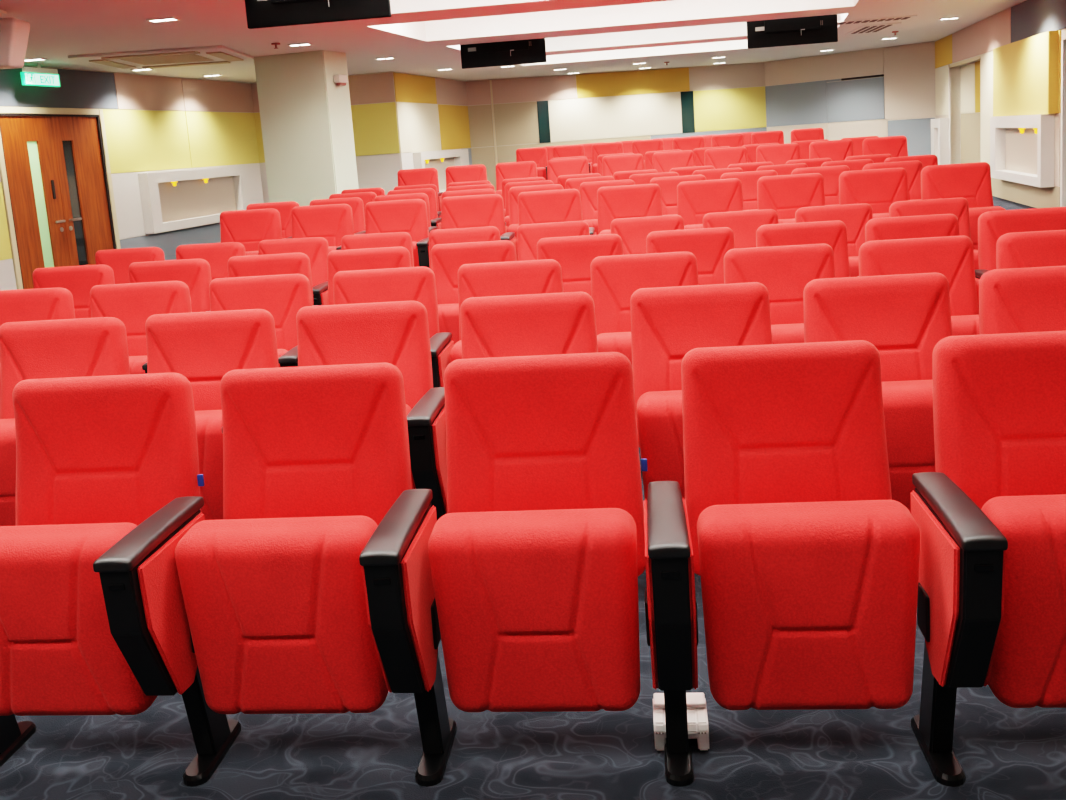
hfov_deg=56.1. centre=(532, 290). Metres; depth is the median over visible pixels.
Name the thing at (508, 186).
seat
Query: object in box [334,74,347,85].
emergency light
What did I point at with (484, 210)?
seat
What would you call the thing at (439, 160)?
display niche
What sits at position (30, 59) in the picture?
recessed light
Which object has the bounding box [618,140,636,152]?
seat
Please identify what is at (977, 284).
seat cushion
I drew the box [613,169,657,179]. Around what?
seat
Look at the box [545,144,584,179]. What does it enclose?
seat
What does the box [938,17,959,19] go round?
recessed light
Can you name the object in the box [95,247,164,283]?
seat
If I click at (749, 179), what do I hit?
seat
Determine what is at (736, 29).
cove
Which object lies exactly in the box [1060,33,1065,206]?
door
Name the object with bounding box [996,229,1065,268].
seat
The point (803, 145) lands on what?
seat
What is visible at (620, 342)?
seat cushion
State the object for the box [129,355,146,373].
seat cushion
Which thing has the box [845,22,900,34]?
ceiling vent
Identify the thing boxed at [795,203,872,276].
seat
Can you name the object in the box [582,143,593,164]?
seat
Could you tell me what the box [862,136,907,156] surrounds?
seat
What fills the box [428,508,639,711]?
seat cushion
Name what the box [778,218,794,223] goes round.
seat cushion
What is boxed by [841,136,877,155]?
seat
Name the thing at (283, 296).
seat
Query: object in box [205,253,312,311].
seat
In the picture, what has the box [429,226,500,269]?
seat
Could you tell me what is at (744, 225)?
seat
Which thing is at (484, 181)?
seat
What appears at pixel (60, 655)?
seat cushion
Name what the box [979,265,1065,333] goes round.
seat
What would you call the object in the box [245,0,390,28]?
monitor
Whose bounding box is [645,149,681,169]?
seat
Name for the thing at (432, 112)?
wall
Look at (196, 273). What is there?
seat
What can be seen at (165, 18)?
recessed light
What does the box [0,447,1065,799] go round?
floor
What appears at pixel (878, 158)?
seat
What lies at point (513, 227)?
seat cushion
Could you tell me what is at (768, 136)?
seat
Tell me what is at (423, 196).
seat
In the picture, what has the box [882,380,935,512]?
seat cushion
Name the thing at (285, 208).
seat
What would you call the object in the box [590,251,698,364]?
seat
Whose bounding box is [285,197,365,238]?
seat
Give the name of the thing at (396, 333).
seat
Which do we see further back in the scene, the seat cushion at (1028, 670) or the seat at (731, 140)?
the seat at (731, 140)
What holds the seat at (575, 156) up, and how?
on the floor at (1006, 204)
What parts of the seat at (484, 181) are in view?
backrest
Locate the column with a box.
[254,50,358,205]
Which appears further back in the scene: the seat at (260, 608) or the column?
the column
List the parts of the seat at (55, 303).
backrest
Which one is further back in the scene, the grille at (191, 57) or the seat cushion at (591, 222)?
the grille at (191, 57)
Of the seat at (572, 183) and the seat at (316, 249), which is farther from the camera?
the seat at (572, 183)
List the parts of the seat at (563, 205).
armrest, backrest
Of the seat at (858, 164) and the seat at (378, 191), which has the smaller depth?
the seat at (858, 164)
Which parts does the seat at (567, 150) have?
backrest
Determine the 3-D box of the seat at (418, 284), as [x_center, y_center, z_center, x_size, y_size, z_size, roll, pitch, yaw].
[-0.697,0.384,4.218,0.572,0.906,0.589,-3,8,6]
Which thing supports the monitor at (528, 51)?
hanging from the cove at (736, 29)
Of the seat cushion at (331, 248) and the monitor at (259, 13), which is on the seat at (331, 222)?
the seat cushion at (331, 248)
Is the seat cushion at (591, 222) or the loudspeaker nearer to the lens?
the loudspeaker
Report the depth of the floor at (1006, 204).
11.68 m
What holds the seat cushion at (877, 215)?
on the seat at (878, 188)
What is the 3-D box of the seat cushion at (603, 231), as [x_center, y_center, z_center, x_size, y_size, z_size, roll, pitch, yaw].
[0.679,-0.207,6.851,0.438,0.440,0.182,-3,8,6]
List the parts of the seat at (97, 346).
backrest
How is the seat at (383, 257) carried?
on the floor at (1003, 752)
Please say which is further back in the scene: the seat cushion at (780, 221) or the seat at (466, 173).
the seat at (466, 173)
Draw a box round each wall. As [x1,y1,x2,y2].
[0,65,263,290]
[250,72,400,202]
[393,72,471,169]
[465,62,766,191]
[764,41,935,155]
[935,0,1065,207]
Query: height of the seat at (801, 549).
0.906 m
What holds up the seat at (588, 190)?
on the floor
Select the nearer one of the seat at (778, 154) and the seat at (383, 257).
the seat at (383, 257)
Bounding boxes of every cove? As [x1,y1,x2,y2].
[390,0,547,13]
[447,13,848,51]
[518,40,747,65]
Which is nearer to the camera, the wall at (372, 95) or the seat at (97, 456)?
the seat at (97, 456)
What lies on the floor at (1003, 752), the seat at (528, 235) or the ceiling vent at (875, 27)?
the seat at (528, 235)
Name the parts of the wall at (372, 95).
wall panel, wall panel, wall panel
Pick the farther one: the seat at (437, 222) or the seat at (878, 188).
the seat at (437, 222)
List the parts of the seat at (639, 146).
backrest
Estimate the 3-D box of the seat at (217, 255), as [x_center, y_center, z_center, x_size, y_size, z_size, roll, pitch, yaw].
[-2.120,0.177,6.293,0.565,0.906,0.589,-3,8,6]
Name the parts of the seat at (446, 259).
backrest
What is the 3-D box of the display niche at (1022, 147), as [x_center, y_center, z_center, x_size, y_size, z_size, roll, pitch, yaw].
[5.560,-1.622,11.432,0.134,0.750,2.220,-2,9,12]
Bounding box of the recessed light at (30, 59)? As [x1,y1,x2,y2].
[25,58,47,61]
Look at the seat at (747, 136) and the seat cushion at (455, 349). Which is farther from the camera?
the seat at (747, 136)
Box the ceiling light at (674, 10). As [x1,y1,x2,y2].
[367,0,858,40]
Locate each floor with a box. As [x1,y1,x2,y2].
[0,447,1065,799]
[993,196,1034,209]
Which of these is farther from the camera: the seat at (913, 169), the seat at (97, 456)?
the seat at (913, 169)
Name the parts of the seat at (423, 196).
backrest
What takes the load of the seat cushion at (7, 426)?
on the seat at (97, 346)
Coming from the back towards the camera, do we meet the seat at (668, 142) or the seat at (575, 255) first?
the seat at (668, 142)
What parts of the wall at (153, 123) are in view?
wall panel, wall panel, wall panel, wall panel, wall panel, wall panel, wall panel, wall panel, wall panel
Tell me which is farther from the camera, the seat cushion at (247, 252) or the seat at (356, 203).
the seat at (356, 203)
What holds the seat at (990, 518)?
on the floor at (1003, 752)
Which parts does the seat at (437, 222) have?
armrest, backrest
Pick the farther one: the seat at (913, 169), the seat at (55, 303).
the seat at (913, 169)
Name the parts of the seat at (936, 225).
backrest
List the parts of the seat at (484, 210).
armrest, panel, backrest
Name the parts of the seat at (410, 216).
backrest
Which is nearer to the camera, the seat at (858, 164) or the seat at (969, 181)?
the seat at (969, 181)
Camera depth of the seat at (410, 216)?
7.21 m
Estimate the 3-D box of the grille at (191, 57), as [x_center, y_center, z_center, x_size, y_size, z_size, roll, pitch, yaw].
[-3.974,-2.522,10.922,0.780,0.008,0.737,-4,8,-2]
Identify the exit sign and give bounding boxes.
[20,63,60,86]
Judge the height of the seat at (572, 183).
0.906 m
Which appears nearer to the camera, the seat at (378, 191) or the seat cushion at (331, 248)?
the seat cushion at (331, 248)
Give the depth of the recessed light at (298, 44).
10.54 m
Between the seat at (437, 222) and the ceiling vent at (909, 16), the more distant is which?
the ceiling vent at (909, 16)
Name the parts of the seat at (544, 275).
panel, armrest, backrest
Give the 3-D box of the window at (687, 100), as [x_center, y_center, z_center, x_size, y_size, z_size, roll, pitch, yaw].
[2.920,-3.369,18.868,0.240,0.770,0.020,-5,8,-6]
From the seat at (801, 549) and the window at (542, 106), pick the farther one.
the window at (542, 106)
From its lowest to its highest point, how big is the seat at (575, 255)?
0.906 m
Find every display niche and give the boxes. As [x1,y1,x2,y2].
[138,165,263,233]
[413,149,468,191]
[931,118,948,164]
[990,114,1054,187]
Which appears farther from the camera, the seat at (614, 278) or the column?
the column
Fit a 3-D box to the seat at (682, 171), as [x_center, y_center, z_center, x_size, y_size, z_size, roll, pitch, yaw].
[1.528,-0.739,9.708,0.567,0.906,0.589,-3,8,6]
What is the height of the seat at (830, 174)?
0.906 m
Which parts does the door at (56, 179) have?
glass pane, glass pane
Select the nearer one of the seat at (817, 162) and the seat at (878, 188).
the seat at (878, 188)
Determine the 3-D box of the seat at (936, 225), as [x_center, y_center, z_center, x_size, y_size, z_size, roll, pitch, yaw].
[1.872,0.103,4.896,0.563,0.906,0.589,-3,8,6]
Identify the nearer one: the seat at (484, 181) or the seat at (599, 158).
the seat at (484, 181)
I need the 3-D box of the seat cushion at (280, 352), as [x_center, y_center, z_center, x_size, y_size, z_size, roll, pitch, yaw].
[-1.211,0.471,4.204,0.438,0.440,0.182,-3,8,6]
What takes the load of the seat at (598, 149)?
on the floor
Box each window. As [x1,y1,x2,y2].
[537,101,550,142]
[680,91,694,132]
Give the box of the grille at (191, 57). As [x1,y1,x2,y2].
[121,54,213,64]
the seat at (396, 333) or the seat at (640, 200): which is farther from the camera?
the seat at (640, 200)
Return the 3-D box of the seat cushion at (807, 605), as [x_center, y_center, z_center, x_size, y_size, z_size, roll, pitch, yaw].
[0.572,0.659,2.090,0.438,0.440,0.182,-3,8,6]
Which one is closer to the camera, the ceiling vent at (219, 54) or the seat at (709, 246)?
the seat at (709, 246)
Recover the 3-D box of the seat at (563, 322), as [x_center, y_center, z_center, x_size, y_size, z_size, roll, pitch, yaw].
[-0.065,0.492,3.191,0.584,0.906,0.592,-3,8,6]
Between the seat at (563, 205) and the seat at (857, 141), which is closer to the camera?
the seat at (563, 205)
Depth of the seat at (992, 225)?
4.94 m
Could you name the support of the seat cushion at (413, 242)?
on the seat at (410, 216)
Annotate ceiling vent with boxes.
[68,45,253,69]
[837,15,916,24]
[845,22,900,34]
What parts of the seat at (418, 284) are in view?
armrest, panel, backrest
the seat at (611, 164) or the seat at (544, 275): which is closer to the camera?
the seat at (544, 275)
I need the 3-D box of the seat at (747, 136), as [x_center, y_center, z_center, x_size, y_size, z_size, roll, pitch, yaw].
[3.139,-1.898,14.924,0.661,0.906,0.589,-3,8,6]
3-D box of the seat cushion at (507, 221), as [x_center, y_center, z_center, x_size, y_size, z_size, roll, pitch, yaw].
[-0.031,-0.453,8.848,0.438,0.440,0.182,-3,8,6]
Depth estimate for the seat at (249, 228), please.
7.33 m
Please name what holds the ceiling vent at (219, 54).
in the ceiling
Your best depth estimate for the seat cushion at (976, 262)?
5.61 m
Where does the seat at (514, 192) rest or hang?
on the floor
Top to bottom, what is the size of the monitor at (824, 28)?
0.698 m
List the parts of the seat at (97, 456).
leg, foot plate, backrest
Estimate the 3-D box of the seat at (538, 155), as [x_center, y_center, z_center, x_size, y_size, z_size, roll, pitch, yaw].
[-0.064,-1.583,14.316,0.568,0.906,0.589,-3,8,6]
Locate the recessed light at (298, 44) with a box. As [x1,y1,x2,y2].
[287,43,311,46]
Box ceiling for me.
[0,0,1023,82]
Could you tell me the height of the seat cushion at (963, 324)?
0.440 m
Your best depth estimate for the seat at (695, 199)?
6.97 m
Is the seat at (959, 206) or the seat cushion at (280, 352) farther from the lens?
the seat at (959, 206)
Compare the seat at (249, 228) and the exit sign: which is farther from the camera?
the exit sign
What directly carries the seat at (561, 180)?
on the floor
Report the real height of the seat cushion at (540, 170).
0.440 m
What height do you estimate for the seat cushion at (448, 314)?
0.440 m
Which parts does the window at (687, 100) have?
pane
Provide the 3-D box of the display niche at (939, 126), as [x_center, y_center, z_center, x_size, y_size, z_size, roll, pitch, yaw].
[6.559,-2.392,16.121,0.134,0.760,0.810,-2,9,12]
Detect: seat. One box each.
[0,287,74,394]
[0,317,129,525]
[0,372,204,766]
[32,264,114,318]
[90,281,191,373]
[93,362,411,786]
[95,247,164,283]
[128,259,211,311]
[142,274,311,373]
[145,309,278,519]
[176,242,245,279]
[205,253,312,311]
[218,201,298,242]
[220,208,281,255]
[221,301,432,488]
[258,204,353,254]
[258,237,328,286]
[278,266,438,366]
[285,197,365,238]
[312,232,413,304]
[312,246,410,305]
[329,192,376,227]
[336,199,428,266]
[341,188,384,195]
[354,193,430,234]
[359,352,647,786]
[387,188,437,219]
[394,184,438,210]
[397,168,438,191]
[407,292,597,520]
[416,194,505,267]
[428,188,495,232]
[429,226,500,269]
[430,259,562,387]
[431,184,494,228]
[431,240,515,343]
[437,180,490,217]
[438,164,486,210]
[496,161,536,195]
[500,189,581,260]
[501,177,544,216]
[505,180,553,226]
[505,184,563,260]
[516,147,547,179]
[517,221,589,260]
[537,234,623,295]
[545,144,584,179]
[545,145,564,160]
[547,157,588,183]
[551,156,586,159]
[557,173,600,188]
[565,176,614,190]
[579,179,634,234]
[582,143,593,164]
[588,142,623,173]
[589,184,662,234]
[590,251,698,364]
[597,153,633,175]
[602,154,643,176]
[610,215,683,254]
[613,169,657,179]
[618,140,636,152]
[629,172,678,184]
[630,282,772,499]
[632,139,663,169]
[644,340,920,786]
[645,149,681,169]
[646,227,734,284]
[650,175,705,215]
[652,150,694,172]
[661,137,678,149]
[669,166,714,175]
[673,136,704,150]
[677,178,743,228]
[691,135,712,147]
[692,167,742,179]
[693,146,728,165]
[703,209,777,247]
[704,147,747,168]
[711,133,743,146]
[720,170,777,210]
[724,243,834,343]
[727,162,773,171]
[732,132,753,144]
[742,143,778,162]
[751,131,783,143]
[756,143,799,164]
[756,163,807,174]
[756,220,849,277]
[757,173,824,223]
[786,158,831,166]
[791,128,823,142]
[791,165,849,205]
[792,139,828,158]
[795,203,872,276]
[803,272,951,512]
[809,139,853,160]
[821,159,873,170]
[839,168,908,217]
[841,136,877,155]
[845,154,891,162]
[857,214,978,309]
[859,235,979,335]
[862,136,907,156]
[862,160,922,199]
[884,155,937,167]
[889,197,978,269]
[910,330,1065,786]
[921,162,1005,249]
[975,207,1065,282]
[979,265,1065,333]
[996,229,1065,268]
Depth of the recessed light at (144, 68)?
12.04 m
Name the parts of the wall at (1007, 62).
wall panel, wall panel, wall panel, wall panel, wall panel, wall panel, wall panel, wall panel, wall panel, wall panel, wall panel, wall panel, wall panel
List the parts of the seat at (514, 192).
backrest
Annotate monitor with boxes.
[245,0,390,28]
[460,38,546,68]
[747,14,837,48]
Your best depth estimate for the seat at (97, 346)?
3.46 m
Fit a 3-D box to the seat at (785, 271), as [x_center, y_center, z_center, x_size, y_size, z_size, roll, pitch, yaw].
[0.983,0.293,4.034,0.571,0.906,0.589,-3,8,6]
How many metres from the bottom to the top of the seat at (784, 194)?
0.906 m
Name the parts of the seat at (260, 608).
number plate, armrest, panel, leg, foot plate, backrest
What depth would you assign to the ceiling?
10.93 m
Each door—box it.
[0,107,120,289]
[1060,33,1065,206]
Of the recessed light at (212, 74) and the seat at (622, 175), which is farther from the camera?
the recessed light at (212, 74)
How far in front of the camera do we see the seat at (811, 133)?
13.99 m
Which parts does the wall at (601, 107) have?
wall panel, wall panel, wall panel, wall panel, wall panel, wall panel, wall panel, wall panel, wall panel, wall panel, wall panel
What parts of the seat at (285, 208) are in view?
backrest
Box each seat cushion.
[0,365,0,394]
[0,418,15,525]
[0,522,156,715]
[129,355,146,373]
[175,515,387,713]
[195,410,222,519]
[245,251,258,255]
[277,349,286,365]
[329,246,338,251]
[406,404,413,488]
[412,241,417,266]
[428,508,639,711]
[437,303,458,343]
[450,340,461,361]
[505,216,509,226]
[507,224,517,260]
[537,167,545,179]
[583,219,597,234]
[592,164,596,172]
[597,332,631,364]
[599,230,610,233]
[637,390,684,499]
[684,224,702,228]
[697,500,920,709]
[771,323,803,343]
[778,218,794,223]
[849,256,858,276]
[873,213,888,217]
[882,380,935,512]
[951,315,979,335]
[969,206,1005,249]
[973,250,978,269]
[975,280,978,309]
[981,494,1065,707]
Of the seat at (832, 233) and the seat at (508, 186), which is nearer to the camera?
the seat at (832, 233)
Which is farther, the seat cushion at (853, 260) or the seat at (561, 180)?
the seat at (561, 180)
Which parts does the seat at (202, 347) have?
backrest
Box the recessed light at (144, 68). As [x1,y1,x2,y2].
[130,68,153,70]
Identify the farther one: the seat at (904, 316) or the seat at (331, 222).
the seat at (331, 222)
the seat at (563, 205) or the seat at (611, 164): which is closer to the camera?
the seat at (563, 205)
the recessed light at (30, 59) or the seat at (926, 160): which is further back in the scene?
the recessed light at (30, 59)
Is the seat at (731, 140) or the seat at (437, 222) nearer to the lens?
the seat at (437, 222)
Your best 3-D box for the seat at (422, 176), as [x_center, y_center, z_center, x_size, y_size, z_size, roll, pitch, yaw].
[-1.325,-0.871,10.957,0.568,0.906,0.589,-3,8,6]
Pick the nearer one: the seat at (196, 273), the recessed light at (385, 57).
the seat at (196, 273)
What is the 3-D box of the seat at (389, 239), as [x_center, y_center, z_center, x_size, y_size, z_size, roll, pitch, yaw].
[-1.030,0.118,6.174,0.562,0.906,0.589,-3,8,6]
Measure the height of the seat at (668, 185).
0.906 m
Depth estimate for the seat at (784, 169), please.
8.77 m
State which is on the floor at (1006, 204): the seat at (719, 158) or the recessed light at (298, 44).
the seat at (719, 158)
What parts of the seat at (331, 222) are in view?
backrest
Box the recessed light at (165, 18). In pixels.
[146,17,179,22]
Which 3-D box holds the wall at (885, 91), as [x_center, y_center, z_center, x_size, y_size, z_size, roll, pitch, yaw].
[5.670,-2.961,17.992,0.174,2.800,3.275,-12,12,-44]
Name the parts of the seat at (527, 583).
number plate, armrest, panel, leg, foot plate, backrest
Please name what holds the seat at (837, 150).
on the floor at (1006, 204)
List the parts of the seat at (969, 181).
backrest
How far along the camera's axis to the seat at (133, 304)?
4.44 m
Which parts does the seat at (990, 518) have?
leg, foot plate, panel, armrest, number plate, backrest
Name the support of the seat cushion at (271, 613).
on the seat at (260, 608)
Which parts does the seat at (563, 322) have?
number plate, armrest, panel, backrest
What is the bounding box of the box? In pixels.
[653,693,709,750]
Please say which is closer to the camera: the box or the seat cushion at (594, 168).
the box
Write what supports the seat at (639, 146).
on the floor
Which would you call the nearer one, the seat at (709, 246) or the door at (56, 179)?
the seat at (709, 246)
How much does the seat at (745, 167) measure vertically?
0.906 m
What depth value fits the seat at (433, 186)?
10.11 m
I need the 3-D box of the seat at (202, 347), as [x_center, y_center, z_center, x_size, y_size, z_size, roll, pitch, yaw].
[-1.159,0.551,3.310,0.562,0.906,0.589,-3,8,6]
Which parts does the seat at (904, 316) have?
backrest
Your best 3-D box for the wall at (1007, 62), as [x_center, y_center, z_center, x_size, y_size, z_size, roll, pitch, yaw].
[4.750,-1.224,6.695,0.450,2.800,20.831,-2,9,12]
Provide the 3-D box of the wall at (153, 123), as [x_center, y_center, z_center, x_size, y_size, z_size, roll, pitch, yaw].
[-6.466,-0.445,6.753,0.174,2.800,18.486,-2,9,14]
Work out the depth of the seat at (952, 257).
4.07 m
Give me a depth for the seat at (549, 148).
15.34 m
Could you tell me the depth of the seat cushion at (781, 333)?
3.86 m
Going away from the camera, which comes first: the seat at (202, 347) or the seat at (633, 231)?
the seat at (202, 347)
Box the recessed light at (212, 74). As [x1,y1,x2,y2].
[202,74,221,76]
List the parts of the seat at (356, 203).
backrest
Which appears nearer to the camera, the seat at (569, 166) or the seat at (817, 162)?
the seat at (817, 162)
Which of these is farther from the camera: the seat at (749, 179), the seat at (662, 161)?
the seat at (662, 161)
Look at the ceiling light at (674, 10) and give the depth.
10.95 m
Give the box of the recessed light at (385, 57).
[375,57,394,59]
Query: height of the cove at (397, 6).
0.419 m
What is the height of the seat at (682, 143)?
0.906 m
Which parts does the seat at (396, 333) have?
backrest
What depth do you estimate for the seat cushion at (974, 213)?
6.51 m
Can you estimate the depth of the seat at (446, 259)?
5.24 m
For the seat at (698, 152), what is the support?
on the floor at (1006, 204)
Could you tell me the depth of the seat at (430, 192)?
9.13 m
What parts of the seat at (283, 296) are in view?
armrest, backrest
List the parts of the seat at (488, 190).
armrest, backrest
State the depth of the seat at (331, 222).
7.27 m
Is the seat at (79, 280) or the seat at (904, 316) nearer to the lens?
the seat at (904, 316)
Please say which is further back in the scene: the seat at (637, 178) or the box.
the seat at (637, 178)
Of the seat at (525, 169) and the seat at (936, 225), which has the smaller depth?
the seat at (936, 225)
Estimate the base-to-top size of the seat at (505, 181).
0.906 m
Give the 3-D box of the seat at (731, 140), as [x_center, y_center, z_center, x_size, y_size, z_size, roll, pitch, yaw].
[2.716,-1.733,14.011,0.564,0.906,0.589,-3,8,6]
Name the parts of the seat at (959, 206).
backrest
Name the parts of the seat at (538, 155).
backrest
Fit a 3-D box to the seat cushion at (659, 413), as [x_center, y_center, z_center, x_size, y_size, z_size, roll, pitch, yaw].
[0.546,0.519,3.052,0.438,0.440,0.182,-3,8,6]
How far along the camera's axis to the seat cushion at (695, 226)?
6.72 m
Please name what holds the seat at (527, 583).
on the floor at (1003, 752)
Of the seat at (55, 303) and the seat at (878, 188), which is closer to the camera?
the seat at (55, 303)
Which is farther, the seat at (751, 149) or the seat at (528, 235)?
the seat at (751, 149)
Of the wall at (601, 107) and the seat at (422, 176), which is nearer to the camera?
the seat at (422, 176)
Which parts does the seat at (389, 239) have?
armrest, panel, backrest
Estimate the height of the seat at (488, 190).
0.906 m
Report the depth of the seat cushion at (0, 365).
4.21 m
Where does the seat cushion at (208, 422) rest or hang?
on the seat at (202, 347)
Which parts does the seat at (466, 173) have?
backrest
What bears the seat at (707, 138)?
on the floor
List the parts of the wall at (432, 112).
wall panel, wall panel, wall panel, wall panel, wall panel, wall panel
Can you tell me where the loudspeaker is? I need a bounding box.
[0,10,29,68]
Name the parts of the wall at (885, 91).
wall panel, wall panel, wall panel, wall panel, wall panel, wall panel, wall panel, wall panel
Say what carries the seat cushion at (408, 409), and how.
on the seat at (396, 333)
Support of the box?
on the floor at (1003, 752)
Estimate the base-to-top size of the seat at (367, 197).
0.906 m
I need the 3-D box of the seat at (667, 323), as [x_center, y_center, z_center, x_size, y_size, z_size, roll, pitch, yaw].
[0.500,0.462,3.129,0.584,0.906,0.592,-3,8,6]
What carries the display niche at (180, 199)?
attached to the wall at (153, 123)
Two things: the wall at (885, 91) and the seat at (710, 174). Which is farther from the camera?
the wall at (885, 91)
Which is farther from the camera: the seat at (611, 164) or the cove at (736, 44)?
the cove at (736, 44)
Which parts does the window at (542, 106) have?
pane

